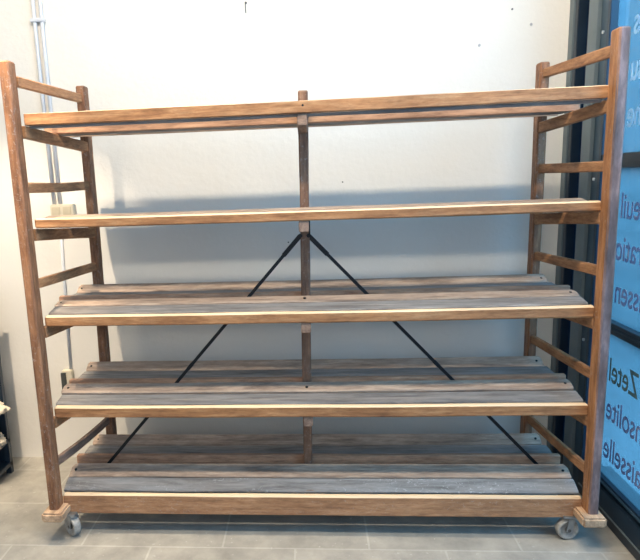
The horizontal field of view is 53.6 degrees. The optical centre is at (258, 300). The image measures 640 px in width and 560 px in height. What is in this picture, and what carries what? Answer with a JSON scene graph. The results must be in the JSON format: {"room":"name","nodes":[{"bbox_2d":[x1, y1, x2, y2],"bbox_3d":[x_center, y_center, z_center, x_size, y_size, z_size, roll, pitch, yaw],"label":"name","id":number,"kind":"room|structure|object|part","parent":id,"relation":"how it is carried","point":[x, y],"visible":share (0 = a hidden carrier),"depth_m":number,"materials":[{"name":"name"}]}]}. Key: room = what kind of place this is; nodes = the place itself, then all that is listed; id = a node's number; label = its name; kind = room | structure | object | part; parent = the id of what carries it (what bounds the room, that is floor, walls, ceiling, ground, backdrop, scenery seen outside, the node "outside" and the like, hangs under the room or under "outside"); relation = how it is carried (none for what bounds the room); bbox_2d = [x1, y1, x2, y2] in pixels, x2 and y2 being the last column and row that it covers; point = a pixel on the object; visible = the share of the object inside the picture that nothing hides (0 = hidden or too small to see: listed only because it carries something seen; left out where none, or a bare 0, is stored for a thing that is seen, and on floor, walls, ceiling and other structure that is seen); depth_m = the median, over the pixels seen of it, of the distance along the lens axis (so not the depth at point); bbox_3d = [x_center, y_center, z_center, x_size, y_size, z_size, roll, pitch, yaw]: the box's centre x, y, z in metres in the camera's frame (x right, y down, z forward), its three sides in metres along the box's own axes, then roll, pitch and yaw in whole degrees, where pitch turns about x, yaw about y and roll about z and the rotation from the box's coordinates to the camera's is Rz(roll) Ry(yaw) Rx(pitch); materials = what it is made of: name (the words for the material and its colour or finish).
{"room":"shop interior","nodes":[
{"label":"shop interior","id":0,"kind":"room"},
{"bbox_2d":[0,0,569,456],"bbox_3d":[-1.188,-0.874,3.368,5.820,3.600,0.150,-1,11,5],"label":"wall","id":1,"kind":"structure","parent":0,"point":[128,54],"depth_m":3.22,"materials":[{"name":"white paint"}]},
{"bbox_2d":[30,18,45,22],"bbox_3d":[-1.111,-1.409,3.167,0.074,0.018,0.026,-1,11,5],"label":"clip","id":2,"kind":"object","parent":1,"relation":"attached to","point":[38,20],"visible":1,"depth_m":3.16,"materials":[{"name":"grey plastic"}]},
{"bbox_2d":[31,0,55,203],"bbox_3d":[-1.129,-1.563,3.140,0.031,2.145,0.020,-1,11,5],"label":"conduit pipe","id":3,"kind":"object","parent":1,"relation":"attached to","point":[33,8],"visible":0.67,"depth_m":3.21,"materials":[{"name":"grey plastic"}]},
{"bbox_2d":[38,0,61,203],"bbox_3d":[-1.094,-1.564,3.137,0.025,2.145,0.020,-1,11,5],"label":"conduit pipe","id":4,"kind":"object","parent":1,"relation":"attached to","point":[40,6],"visible":0.67,"depth_m":3.21,"materials":[{"name":"grey plastic"}]},
{"bbox_2d":[50,204,75,215],"bbox_3d":[-1.034,-0.473,3.332,0.124,0.068,0.050,-1,11,5],"label":"wall switch","id":5,"kind":"object","parent":1,"relation":"attached to","point":[58,209],"visible":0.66,"depth_m":3.31,"materials":[{"name":"beige plastic"}]},
{"bbox_2d":[60,239,71,368],"bbox_3d":[-1.054,-0.031,3.437,0.036,0.840,0.016,-1,11,5],"label":"conduit pipe","id":6,"kind":"object","parent":1,"relation":"attached to","point":[61,240],"visible":0.6,"depth_m":3.43,"materials":[{"name":"grey plastic"}]},
{"bbox_2d":[61,369,73,388],"bbox_3d":[-1.063,0.451,3.517,0.060,0.126,0.048,-1,11,5],"label":"wall socket","id":7,"kind":"object","parent":1,"relation":"attached to","point":[67,374],"visible":0.56,"depth_m":3.50,"materials":[{"name":"beige plastic"}]},
{"bbox_2d":[546,0,619,490],"bbox_3d":[1.522,-0.879,2.871,0.096,3.600,0.383,-1,11,5],"label":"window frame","id":8,"kind":"structure","parent":1,"relation":"in","point":[591,22],"depth_m":2.95,"materials":[{"name":"grey metal"}]},
{"bbox_3d":[1.535,-0.911,3.032,0.096,3.600,0.053,-1,11,5],"label":"frame","id":9,"kind":"part","parent":8,"relation":"part of","materials":[{"name":"grey metal"}]},
{"bbox_3d":[1.531,-0.893,2.942,0.090,3.600,0.132,-1,11,5],"label":"frame","id":10,"kind":"part","parent":8,"relation":"part of","materials":[{"name":"blue paint"}]},
{"bbox_3d":[1.528,-0.951,2.924,0.006,3.480,0.075,-1,11,5],"label":"pane","id":11,"kind":"part","parent":8,"relation":"part of","materials":[{"name":"glass"}]},
{"bbox_2d":[0,457,635,559],"bbox_3d":[-1.355,1.507,0.842,5.820,0.100,5.975,-1,11,5],"label":"floor","id":12,"kind":"structure","parent":0,"point":[24,535],"depth_m":2.74,"materials":[{"name":"grey stone"}]},
{"bbox_2d":[0,357,13,475],"bbox_3d":[-1.845,0.485,3.267,0.932,1.020,0.315,-1,11,5],"label":"shelf unit","id":13,"kind":"object","parent":12,"relation":"on","point":[6,460],"visible":0.92,"depth_m":3.41,"materials":[{"name":"black paint"}]},
{"bbox_3d":[-1.833,0.451,3.413,0.892,0.970,0.008,-1,11,5],"label":"panel","id":14,"kind":"part","parent":13,"relation":"part of","materials":[{"name":"black paint"}]},
{"bbox_2d":[0,432,5,448],"bbox_3d":[-1.456,0.731,3.261,0.292,0.104,0.267,-1,11,5],"label":"sheepskin","id":15,"kind":"object","parent":13,"relation":"on","point":[2,438],"visible":1,"depth_m":3.26,"materials":[{"name":"white fur"}]},
{"bbox_2d":[0,401,9,414],"bbox_3d":[-1.451,0.557,3.233,0.325,0.086,0.269,-1,11,5],"label":"sheepskin","id":16,"kind":"object","parent":13,"relation":"on","point":[3,408],"visible":1,"depth_m":3.24,"materials":[{"name":"white fur"}]},
{"bbox_2d":[0,26,630,538],"bbox_3d":[0.224,-0.006,2.782,2.348,2.016,0.674,-1,11,5],"label":"storage rack","id":17,"kind":"object","parent":12,"relation":"on","point":[227,474],"visible":1,"depth_m":2.70,"materials":[{"name":"brown wood"}]},
{"bbox_3d":[-0.931,-0.002,2.601,0.052,1.871,0.068,-1,11,5],"label":"corner post","id":18,"kind":"part","parent":17,"relation":"part of","materials":[{"name":"brown wood"}]},
{"bbox_3d":[-0.795,-0.096,3.126,0.043,1.847,0.064,-1,11,5],"label":"corner post","id":19,"kind":"part","parent":17,"relation":"part of","materials":[{"name":"brown wood"}]},
{"bbox_3d":[0.207,-0.033,2.744,0.054,1.685,0.035,-1,11,5],"label":"post","id":20,"kind":"part","parent":17,"relation":"part of","materials":[{"name":"brown wood"}]},
{"bbox_3d":[0.179,-0.742,2.410,2.222,0.049,0.030,-1,11,5],"label":"rail","id":21,"kind":"part","parent":17,"relation":"part of","materials":[{"name":"brown wood"}]},
{"bbox_3d":[0.194,-0.336,2.488,2.222,0.045,0.030,-1,11,5],"label":"rail","id":22,"kind":"part","parent":17,"relation":"part of","materials":[{"name":"brown wood"}]},
{"bbox_3d":[0.209,0.067,2.567,2.222,0.050,0.029,-1,11,5],"label":"rail","id":23,"kind":"part","parent":17,"relation":"part of","materials":[{"name":"brown wood"}]},
{"bbox_3d":[0.224,0.464,2.644,2.222,0.055,0.030,-1,11,5],"label":"rail","id":24,"kind":"part","parent":17,"relation":"part of","materials":[{"name":"brown wood"}]},
{"bbox_3d":[0.240,0.885,2.725,2.222,0.094,0.029,-1,11,5],"label":"rail","id":25,"kind":"part","parent":17,"relation":"part of","materials":[{"name":"brown wood"}]},
{"bbox_3d":[1.289,-0.140,2.948,0.042,1.847,0.064,-1,11,5],"label":"corner post","id":26,"kind":"part","parent":17,"relation":"part of","materials":[{"name":"brown wood"}]},
{"bbox_3d":[1.326,-0.048,2.411,0.045,1.869,0.074,-1,11,5],"label":"corner post","id":27,"kind":"part","parent":17,"relation":"part of","materials":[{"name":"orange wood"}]},
{"bbox_2d":[578,0,639,559],"bbox_3d":[1.327,-0.327,0.055,0.146,3.600,5.370,-1,11,5],"label":"window","id":28,"kind":"structure","parent":12,"relation":"on","point":[619,498],"depth_m":2.59,"materials":[{"name":"blue glass"}]},
{"bbox_3d":[1.393,1.357,0.380,0.140,0.168,5.370,-1,11,5],"label":"sill","id":29,"kind":"part","parent":28,"relation":"part of","materials":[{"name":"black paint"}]},
{"bbox_3d":[1.347,0.949,0.304,0.006,0.664,5.370,-1,11,5],"label":"pane","id":30,"kind":"part","parent":28,"relation":"part of","materials":[{"name":"blue glass"}]},
{"bbox_2d":[603,439,639,488],"bbox_3d":[1.537,0.687,2.632,0.001,0.106,0.399,-1,11,5],"label":"vinyl lettering","id":31,"kind":"object","parent":28,"relation":"attached to","point":[605,443],"visible":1,"depth_m":2.67,"materials":[{"name":"blue"}]},
{"bbox_2d":[606,403,639,444],"bbox_3d":[1.533,0.502,2.630,0.001,0.106,0.333,-1,11,5],"label":"vinyl lettering","id":32,"kind":"object","parent":28,"relation":"attached to","point":[608,404],"visible":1,"depth_m":2.66,"materials":[{"name":"blue"}]},
{"bbox_2d":[609,357,638,399],"bbox_3d":[1.530,0.326,2.635,0.001,0.106,0.247,-1,11,5],"label":"vinyl lettering","id":33,"kind":"object","parent":28,"relation":"attached to","point":[634,394],"visible":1,"depth_m":2.63,"materials":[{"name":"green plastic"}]},
{"bbox_3d":[1.321,0.259,0.170,0.006,0.648,5.370,-1,11,5],"label":"pane","id":34,"kind":"part","parent":28,"relation":"part of","materials":[{"name":"blue glass"}]},
{"bbox_2d":[614,287,639,312],"bbox_3d":[1.514,-0.010,2.529,0.001,0.106,0.328,-1,11,5],"label":"vinyl lettering","id":35,"kind":"object","parent":28,"relation":"attached to","point":[617,288],"visible":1,"depth_m":2.59,"materials":[{"name":"blue"}]},
{"bbox_2d":[616,238,639,265],"bbox_3d":[1.505,-0.186,2.473,0.001,0.106,0.532,-1,11,5],"label":"vinyl lettering","id":36,"kind":"object","parent":28,"relation":"attached to","point":[628,247],"visible":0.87,"depth_m":2.57,"materials":[{"name":"blue"}]},
{"bbox_3d":[1.270,-1.104,-0.094,0.006,2.014,5.370,-1,11,5],"label":"pane","id":37,"kind":"part","parent":28,"relation":"part of","materials":[{"name":"blue glass"}]},
{"bbox_2d":[620,193,639,219],"bbox_3d":[1.500,-0.361,2.448,0.001,0.106,0.354,-1,11,5],"label":"vinyl lettering","id":38,"kind":"object","parent":28,"relation":"attached to","point":[636,203],"visible":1,"depth_m":2.56,"materials":[{"name":"blue"}]},
{"bbox_2d":[627,107,639,126],"bbox_3d":[1.487,-0.724,2.390,0.001,0.107,0.338,-1,11,5],"label":"vinyl lettering","id":39,"kind":"object","parent":28,"relation":"attached to","point":[637,108],"visible":1,"depth_m":2.52,"materials":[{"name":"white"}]},
{"bbox_2d":[630,61,639,80],"bbox_3d":[1.484,-0.907,2.401,0.001,0.106,0.239,-1,11,5],"label":"vinyl lettering","id":40,"kind":"object","parent":28,"relation":"attached to","point":[632,77],"visible":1,"depth_m":2.49,"materials":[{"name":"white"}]},
{"bbox_2d":[634,14,639,33],"bbox_3d":[1.477,-1.079,2.356,0.001,0.106,0.266,-1,11,5],"label":"vinyl lettering","id":41,"kind":"object","parent":28,"relation":"attached to","point":[637,15],"visible":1,"depth_m":2.47,"materials":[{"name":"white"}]}
]}

